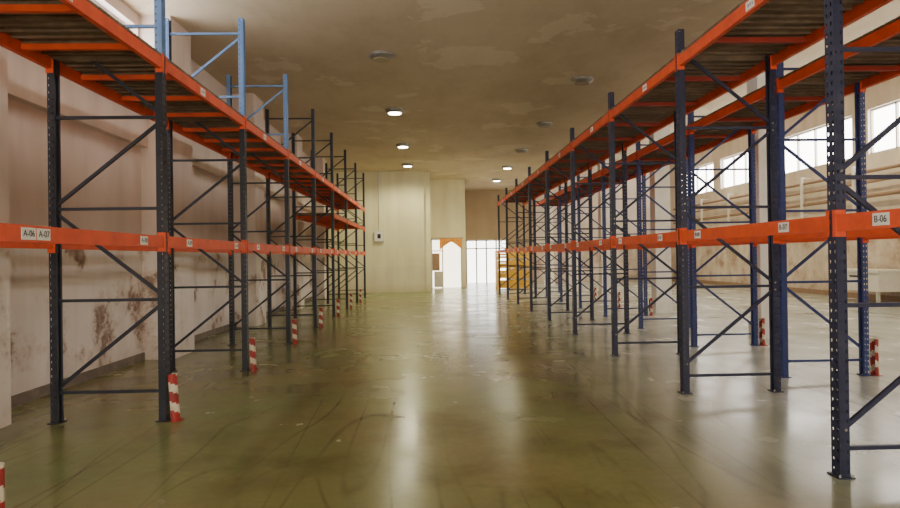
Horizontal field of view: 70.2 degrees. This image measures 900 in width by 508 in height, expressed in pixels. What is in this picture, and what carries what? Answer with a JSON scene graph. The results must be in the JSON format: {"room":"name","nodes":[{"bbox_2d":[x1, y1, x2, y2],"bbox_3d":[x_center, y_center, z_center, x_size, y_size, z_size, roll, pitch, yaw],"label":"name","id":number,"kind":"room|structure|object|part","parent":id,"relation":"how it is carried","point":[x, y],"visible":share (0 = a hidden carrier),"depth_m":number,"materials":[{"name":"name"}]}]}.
{"room":"warehouse","nodes":[
{"label":"warehouse","id":0,"kind":"room"},
{"bbox_2d":[8,0,311,395],"bbox_3d":[-5.335,-1.052,15.597,0.300,5.600,45.500,-1,0,-2],"label":"wall","id":1,"kind":"structure","parent":0,"point":[88,327],"depth_m":8.89,"materials":[{"name":"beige paint"}]},
{"bbox_2d":[91,0,124,23],"bbox_3d":[-5.099,-3.276,6.111,0.080,0.850,8.500,-1,0,-2],"label":"window","id":2,"kind":"structure","parent":1,"relation":"in","point":[94,1],"depth_m":9.69,"materials":[{"name":"glass"}]},
{"bbox_2d":[11,297,311,407],"bbox_3d":[-4.993,1.662,11.141,0.030,0.120,36.600,-1,0,-2],"label":"baseboard","id":3,"kind":"structure","parent":1,"relation":"attached to","point":[18,399],"depth_m":8.89,"materials":[{"name":"paint"}]},
{"bbox_2d":[0,16,326,428],"bbox_3d":[-4.864,-1.070,13.335,0.500,5.600,25.650,-1,0,-2],"label":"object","id":4,"kind":"structure","parent":1,"relation":"attached to","point":[181,44],"depth_m":10.77,"materials":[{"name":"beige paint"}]},
{"bbox_2d":[7,50,329,212],"bbox_3d":[-4.979,-2.018,11.161,0.160,0.580,36.600,-1,0,-2],"label":"beam","id":5,"kind":"structure","parent":1,"relation":"attached to","point":[27,80],"depth_m":8.68,"materials":[{"name":"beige paint"}]},
{"bbox_2d":[328,171,424,292],"bbox_3d":[-3.408,-1.014,29.664,4.430,5.600,0.300,-1,0,-2],"label":"wall","id":6,"kind":"structure","parent":0,"point":[397,263],"depth_m":29.53,"materials":[{"name":"beige paint"}]},
{"bbox_2d":[374,171,383,241],"bbox_3d":[-3.277,-2.191,29.454,0.450,3.250,0.140,-1,0,-2],"label":"switch box","id":7,"kind":"object","parent":6,"relation":"attached to","point":[378,235],"visible":1,"depth_m":29.39,"materials":[{"name":"paint"}]},
{"bbox_2d":[424,172,465,291],"bbox_3d":[-0.202,-1.049,31.615,2.100,5.600,3.400,-1,0,-2],"label":"wall","id":8,"kind":"structure","parent":0,"point":[444,200],"depth_m":33.02,"materials":[{"name":"beige paint"}]},
{"bbox_2d":[431,239,461,287],"bbox_3d":[-0.177,0.483,33.103,1.600,2.550,0.250,-1,0,-2],"label":"door","id":9,"kind":"structure","parent":8,"relation":"in","point":[446,262],"depth_m":33.20,"materials":[{"name":"paint"}]},
{"bbox_2d":[431,237,462,248],"bbox_3d":[-0.186,-0.523,32.933,1.700,0.640,0.040,-1,0,-2],"label":"drape","id":10,"kind":"object","parent":8,"relation":"hanging from","point":[457,240],"visible":0.94,"depth_m":32.94,"materials":[{"name":"fabric"}]},
{"bbox_2d":[0,280,899,507],"bbox_3d":[4.401,1.727,18.738,19.880,0.200,51.800,-1,0,-2],"label":"floor","id":11,"kind":"structure","parent":0,"point":[468,397],"depth_m":6.30,"materials":[{"name":"concrete"}]},
{"bbox_2d":[0,462,4,507],"bbox_3d":[-2.531,1.417,3.586,0.105,0.470,0.120,-1,0,-2],"label":"protector","id":12,"kind":"object","parent":11,"relation":"on","point":[2,464],"visible":1,"depth_m":3.58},
{"bbox_2d":[168,373,184,421],"bbox_3d":[-2.743,1.433,6.410,0.122,0.474,0.120,-1,0,-2],"label":"protector","id":13,"kind":"object","parent":11,"relation":"on","point":[172,378],"visible":1,"depth_m":6.37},
{"bbox_2d":[0,0,365,424],"bbox_3d":[-3.694,-0.825,14.906,1.178,5.092,22.780,-1,0,-2],"label":"rack","id":14,"kind":"object","parent":11,"relation":"on","point":[78,41],"visible":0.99,"depth_m":6.93,"materials":[{"name":"orange metal"}]},
{"bbox_3d":[-3.429,-0.868,6.421,1.178,5.092,0.140,-1,0,-2],"label":"frame","id":15,"kind":"part","parent":14,"relation":"part of","materials":[{"name":"blue paint"}]},
{"bbox_3d":[-3.518,-0.854,9.249,1.178,5.092,0.140,-1,0,-2],"label":"frame","id":16,"kind":"part","parent":14,"relation":"part of","materials":[{"name":"blue paint"}]},
{"bbox_3d":[-3.606,-0.839,12.078,1.178,5.092,0.140,-1,0,-2],"label":"frame","id":17,"kind":"part","parent":14,"relation":"part of","materials":[{"name":"blue paint"}]},
{"bbox_3d":[-3.694,-0.825,14.906,1.178,5.092,0.140,-1,0,-2],"label":"frame","id":18,"kind":"part","parent":14,"relation":"part of","materials":[{"name":"blue paint"}]},
{"bbox_3d":[-3.782,-0.810,17.735,1.178,5.092,0.140,-1,0,-2],"label":"frame","id":19,"kind":"part","parent":14,"relation":"part of","materials":[{"name":"blue paint"}]},
{"bbox_3d":[-3.870,-0.796,20.564,1.178,5.092,0.140,-1,0,-2],"label":"frame","id":20,"kind":"part","parent":14,"relation":"part of","materials":[{"name":"blue paint"}]},
{"bbox_3d":[-3.959,-0.781,23.392,1.178,5.092,0.140,-1,0,-2],"label":"frame","id":21,"kind":"part","parent":14,"relation":"part of","materials":[{"name":"blue paint"}]},
{"bbox_3d":[-4.047,-0.767,26.221,1.178,5.092,0.140,-1,0,-2],"label":"frame","id":22,"kind":"part","parent":14,"relation":"part of","materials":[{"name":"blue paint"}]},
{"bbox_2d":[249,338,258,370],"bbox_3d":[-2.827,1.448,9.239,0.113,0.473,0.120,-1,0,-2],"label":"protector","id":23,"kind":"object","parent":11,"relation":"on","point":[252,345],"visible":1,"depth_m":9.19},
{"bbox_2d":[292,319,298,344],"bbox_3d":[-2.918,1.462,12.068,0.105,0.470,0.120,-2,0,-2],"label":"protector","id":24,"kind":"object","parent":11,"relation":"on","point":[294,325],"visible":1,"depth_m":12.02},
{"bbox_2d":[319,307,323,327],"bbox_3d":[-2.994,1.477,14.896,0.105,0.470,0.120,0,0,-2],"label":"protector","id":25,"kind":"object","parent":11,"relation":"on","point":[320,308],"visible":1,"depth_m":14.86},
{"bbox_2d":[336,299,339,316],"bbox_3d":[-3.087,1.491,17.725,0.105,0.470,0.120,-1,0,-2],"label":"protector","id":26,"kind":"object","parent":11,"relation":"on","point":[338,301],"visible":1,"depth_m":17.68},
{"bbox_2d":[359,289,361,301],"bbox_3d":[-3.264,1.520,23.382,0.105,0.470,0.120,-1,0,-2],"label":"protector","id":27,"kind":"object","parent":11,"relation":"on","point":[360,297],"visible":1,"depth_m":23.33,"materials":[{"name":"multicoloured plastic"}]},
{"bbox_2d":[495,251,529,289],"bbox_3d":[2.983,0.767,30.554,1.550,1.870,1.100,-1,0,-2],"label":"crates","id":28,"kind":"object","parent":11,"relation":"on","point":[512,271],"visible":0.7,"depth_m":30.01,"materials":[{"name":"cardboard"}]},
{"bbox_2d":[544,189,554,285],"bbox_3d":[5.253,-1.114,34.086,0.500,5.600,0.500,-1,0,-2],"label":"column","id":29,"kind":"structure","parent":11,"relation":"on","point":[551,209],"depth_m":33.89,"materials":[{"name":"paint"}]},
{"bbox_2d":[567,176,577,290],"bbox_3d":[5.424,-1.142,28.589,0.500,5.600,0.500,-1,0,-2],"label":"column","id":30,"kind":"structure","parent":11,"relation":"on","point":[568,183],"depth_m":28.39,"materials":[{"name":"paint"}]},
{"bbox_2d":[594,287,596,299],"bbox_3d":[5.052,1.399,22.191,0.105,0.470,0.120,-1,0,-2],"label":"protector","id":31,"kind":"object","parent":11,"relation":"on","point":[595,290],"visible":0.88,"depth_m":22.17,"materials":[{"name":"plastic"}]},
{"bbox_2d":[597,158,611,299],"bbox_3d":[5.596,-1.170,23.092,0.500,5.600,0.500,-1,0,-2],"label":"column","id":32,"kind":"structure","parent":11,"relation":"on","point":[600,292],"depth_m":22.89,"materials":[{"name":"paint"}]},
{"bbox_2d":[618,292,621,307],"bbox_3d":[5.139,1.384,19.403,0.105,0.470,0.120,-1,0,-2],"label":"protector","id":33,"kind":"object","parent":11,"relation":"on","point":[619,298],"visible":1,"depth_m":19.37,"materials":[{"name":"plastic"}]},
{"bbox_2d":[649,298,652,315],"bbox_3d":[5.226,1.370,16.614,0.105,0.470,0.120,-1,0,-2],"label":"protector","id":34,"kind":"object","parent":11,"relation":"on","point":[650,299],"visible":0.8,"depth_m":16.57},
{"bbox_2d":[649,125,673,312],"bbox_3d":[5.767,-1.198,17.595,0.500,5.600,0.500,-1,0,-2],"label":"column","id":35,"kind":"structure","parent":11,"relation":"on","point":[661,196],"depth_m":17.39,"materials":[{"name":"paint"}]},
{"bbox_2d":[497,0,899,479],"bbox_3d":[2.982,-0.460,14.348,1.178,4.172,25.250,-1,0,-2],"label":"rack","id":36,"kind":"object","parent":11,"relation":"on","point":[754,37],"visible":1,"depth_m":7.34,"materials":[{"name":"metal"}]},
{"bbox_3d":[2.591,-0.396,26.896,1.178,4.172,0.140,-1,0,-2],"label":"frame","id":37,"kind":"part","parent":36,"relation":"part of","materials":[{"name":"blue paint"}]},
{"bbox_3d":[2.678,-0.410,24.108,1.178,4.172,0.140,-1,0,-2],"label":"frame","id":38,"kind":"part","parent":36,"relation":"part of","materials":[{"name":"blue paint"}]},
{"bbox_3d":[2.765,-0.425,21.319,1.178,4.172,0.140,-1,0,-2],"label":"frame","id":39,"kind":"part","parent":36,"relation":"part of","materials":[{"name":"blue paint"}]},
{"bbox_3d":[2.852,-0.439,18.530,1.178,4.172,0.140,-1,0,-2],"label":"frame","id":40,"kind":"part","parent":36,"relation":"part of","materials":[{"name":"blue paint"}]},
{"bbox_3d":[2.939,-0.453,15.742,1.178,4.172,0.140,-1,0,-2],"label":"frame","id":41,"kind":"part","parent":36,"relation":"part of","materials":[{"name":"blue paint"}]},
{"bbox_3d":[3.026,-0.468,12.953,1.178,4.172,0.140,-1,0,-2],"label":"frame","id":42,"kind":"part","parent":36,"relation":"part of","materials":[{"name":"blue paint"}]},
{"bbox_3d":[3.113,-0.482,10.165,1.178,4.172,0.140,-1,0,-2],"label":"frame","id":43,"kind":"part","parent":36,"relation":"part of","materials":[{"name":"blue paint"}]},
{"bbox_3d":[3.200,-0.496,7.376,1.178,4.172,0.140,-1,0,-2],"label":"frame","id":44,"kind":"part","parent":36,"relation":"part of","materials":[{"name":"blue paint"}]},
{"bbox_3d":[3.287,-0.510,4.587,1.178,4.172,0.140,-1,0,-2],"label":"frame","id":45,"kind":"part","parent":36,"relation":"part of","materials":[{"name":"blue paint"}]},
{"bbox_2d":[533,16,899,377],"bbox_3d":[4.575,-0.479,15.228,1.178,4.172,25.250,-1,0,-2],"label":"rack","id":46,"kind":"object","parent":11,"relation":"on","point":[801,90],"visible":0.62,"depth_m":9.57,"materials":[{"name":"blue metal"}]},
{"bbox_3d":[4.184,-0.414,27.776,1.178,4.172,0.140,-1,0,-2],"label":"frame","id":47,"kind":"part","parent":46,"relation":"part of","materials":[{"name":"blue paint"}]},
{"bbox_3d":[4.271,-0.428,24.988,1.178,4.172,0.140,-1,0,-2],"label":"frame","id":48,"kind":"part","parent":46,"relation":"part of","materials":[{"name":"blue paint"}]},
{"bbox_3d":[4.358,-0.443,22.199,1.178,4.172,0.140,-1,0,-2],"label":"frame","id":49,"kind":"part","parent":46,"relation":"part of","materials":[{"name":"blue paint"}]},
{"bbox_3d":[4.445,-0.457,19.411,1.178,4.172,0.140,-1,0,-2],"label":"frame","id":50,"kind":"part","parent":46,"relation":"part of","materials":[{"name":"blue paint"}]},
{"bbox_3d":[4.532,-0.471,16.622,1.178,4.172,0.140,-1,0,-2],"label":"frame","id":51,"kind":"part","parent":46,"relation":"part of","materials":[{"name":"blue paint"}]},
{"bbox_3d":[4.619,-0.486,13.833,1.178,4.172,0.140,-1,0,-2],"label":"frame","id":52,"kind":"part","parent":46,"relation":"part of","materials":[{"name":"blue paint"}]},
{"bbox_3d":[4.706,-0.500,11.045,1.178,4.172,0.140,-1,0,-2],"label":"frame","id":53,"kind":"part","parent":46,"relation":"part of","materials":[{"name":"blue paint"}]},
{"bbox_3d":[4.793,-0.514,8.256,1.178,4.172,0.140,-1,0,-2],"label":"frame","id":54,"kind":"part","parent":46,"relation":"part of","materials":[{"name":"blue paint"}]},
{"bbox_2d":[747,72,769,338],"bbox_3d":[5.939,-1.226,12.097,0.500,5.600,0.500,-1,0,-2],"label":"column","id":55,"kind":"structure","parent":11,"relation":"on","point":[760,158],"depth_m":11.90,"materials":[{"name":"paint"}]},
{"bbox_2d":[759,318,767,345],"bbox_3d":[5.399,1.341,11.037,0.105,0.470,0.120,-1,0,-2],"label":"protector","id":56,"kind":"object","parent":11,"relation":"on","point":[761,320],"visible":1,"depth_m":10.99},
{"bbox_2d":[830,268,899,302],"bbox_3d":[13.193,0.995,20.116,1.080,1.030,2.280,-1,0,-2],"label":"storage chest","id":57,"kind":"object","parent":11,"relation":"on","point":[879,280],"visible":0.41,"depth_m":19.05,"materials":[{"name":"paint"}]},
{"bbox_2d":[870,338,882,375],"bbox_3d":[5.486,1.327,8.248,0.105,0.470,0.120,-1,0,-2],"label":"protector","id":58,"kind":"object","parent":11,"relation":"on","point":[874,343],"visible":1,"depth_m":8.28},
{"bbox_2d":[121,0,899,189],"bbox_3d":[4.399,-4.837,15.920,19.880,1.700,46.100,-1,0,-2],"label":"ceiling","id":59,"kind":"structure","parent":0,"point":[473,81],"depth_m":13.47,"materials":[{"name":"paint"}]},
{"bbox_2d":[369,50,393,62],"bbox_3d":[-1.347,-3.865,12.584,0.500,0.115,0.500,-1,0,-2],"label":"ceiling lamp","id":60,"kind":"object","parent":59,"relation":"attached to","point":[380,56],"depth_m":12.44,"materials":[{"name":"grey metal"}]},
{"bbox_2d":[385,107,403,114],"bbox_3d":[-1.494,-3.841,17.282,0.500,0.115,0.500,-1,0,-2],"label":"ceiling lamp","id":61,"kind":"object","parent":59,"relation":"attached to","point":[391,111],"depth_m":17.12,"materials":[{"name":"white plastic"}]},
{"bbox_2d":[396,143,409,147],"bbox_3d":[-1.659,-3.814,22.579,0.500,0.115,0.500,-1,0,-2],"label":"ceiling lamp","id":62,"kind":"object","parent":59,"relation":"attached to","point":[400,145],"depth_m":22.41,"materials":[{"name":"white plastic"}]},
{"bbox_2d":[402,163,413,166],"bbox_3d":[-1.808,-3.789,27.377,0.500,0.115,0.500,-1,0,-2],"label":"ceiling lamp","id":63,"kind":"object","parent":59,"relation":"attached to","point":[404,164],"depth_m":27.19,"materials":[{"name":"white plastic"}]},
{"bbox_2d":[502,166,512,168],"bbox_3d":[2.558,-3.845,28.514,0.500,0.115,0.500,-1,0,-2],"label":"ceiling lamp","id":64,"kind":"object","parent":59,"relation":"attached to","point":[504,167],"depth_m":28.35,"materials":[{"name":"white plastic"}]},
{"bbox_2d":[515,149,527,153],"bbox_3d":[2.695,-3.867,24.116,0.500,0.115,0.500,-1,0,-2],"label":"ceiling lamp","id":65,"kind":"object","parent":59,"relation":"attached to","point":[520,151],"depth_m":23.95,"materials":[{"name":"grey metal"}]},
{"bbox_2d":[536,121,552,127],"bbox_3d":[2.845,-3.892,19.318,0.500,0.115,0.500,-1,0,-2],"label":"ceiling lamp","id":66,"kind":"object","parent":59,"relation":"attached to","point":[545,124],"depth_m":19.16,"materials":[{"name":"grey metal"}]},
{"bbox_2d":[571,76,592,85],"bbox_3d":[2.994,-3.917,14.521,0.500,0.115,0.500,-1,0,-2],"label":"ceiling lamp","id":67,"kind":"object","parent":59,"relation":"attached to","point":[579,80],"depth_m":14.37,"materials":[{"name":"grey metal"}]},
{"bbox_2d":[465,165,650,282],"bbox_3d":[7.119,-1.879,36.300,13.250,7.100,5.500,-1,0,-2],"label":"wall","id":68,"kind":"structure","parent":0,"point":[481,207],"depth_m":38.70,"materials":[{"name":"brown paint"}]},
{"bbox_2d":[466,239,506,282],"bbox_3d":[2.199,0.441,38.696,2.400,2.620,0.220,-1,0,-2],"label":"door","id":69,"kind":"structure","parent":68,"relation":"in","point":[481,260],"depth_m":38.77,"materials":[{"name":"paint"}]},
{"bbox_2d":[670,76,899,295],"bbox_3d":[14.223,-2.073,16.212,0.300,7.100,45.500,-1,0,-2],"label":"wall","id":70,"kind":"structure","parent":0,"point":[882,253],"depth_m":24.64,"materials":[{"name":"paint"}]},
{"bbox_2d":[695,163,713,194],"bbox_3d":[13.615,-3.976,35.162,0.120,1.500,4.600,-1,0,-2],"label":"window","id":71,"kind":"structure","parent":70,"relation":"in","point":[706,176],"depth_m":34.39,"materials":[{"name":"glass"}]},
{"bbox_2d":[722,153,747,188],"bbox_3d":[13.783,-4.003,29.765,0.120,1.500,4.600,-1,0,-2],"label":"window","id":72,"kind":"structure","parent":70,"relation":"in","point":[732,177],"depth_m":30.85,"materials":[{"name":"glass"}]},
{"bbox_2d":[672,278,899,301],"bbox_3d":[14.102,1.389,16.191,0.040,0.180,45.500,-1,0,-2],"label":"baseboard","id":73,"kind":"structure","parent":70,"relation":"attached to","point":[799,290],"depth_m":24.16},
{"bbox_2d":[673,163,899,228],"bbox_3d":[13.735,-2.174,19.949,0.400,1.550,35.000,-1,0,-2],"label":"pipe","id":74,"kind":"object","parent":70,"relation":"attached to","point":[801,184],"visible":0.54,"depth_m":24.40,"materials":[{"name":"metal"}]},
{"bbox_2d":[785,116,851,173],"bbox_3d":[13.951,-4.031,24.368,0.120,1.500,4.600,-1,0,-2],"label":"window","id":75,"kind":"structure","parent":70,"relation":"in","point":[813,153],"depth_m":24.74,"materials":[{"name":"glass"}]},
{"bbox_2d":[871,100,899,153],"bbox_3d":[14.120,-4.059,18.970,0.120,1.500,4.600,-1,0,-2],"label":"window","id":76,"kind":"structure","parent":70,"relation":"in","point":[883,116],"depth_m":20.70,"materials":[{"name":"glass"}]}
]}

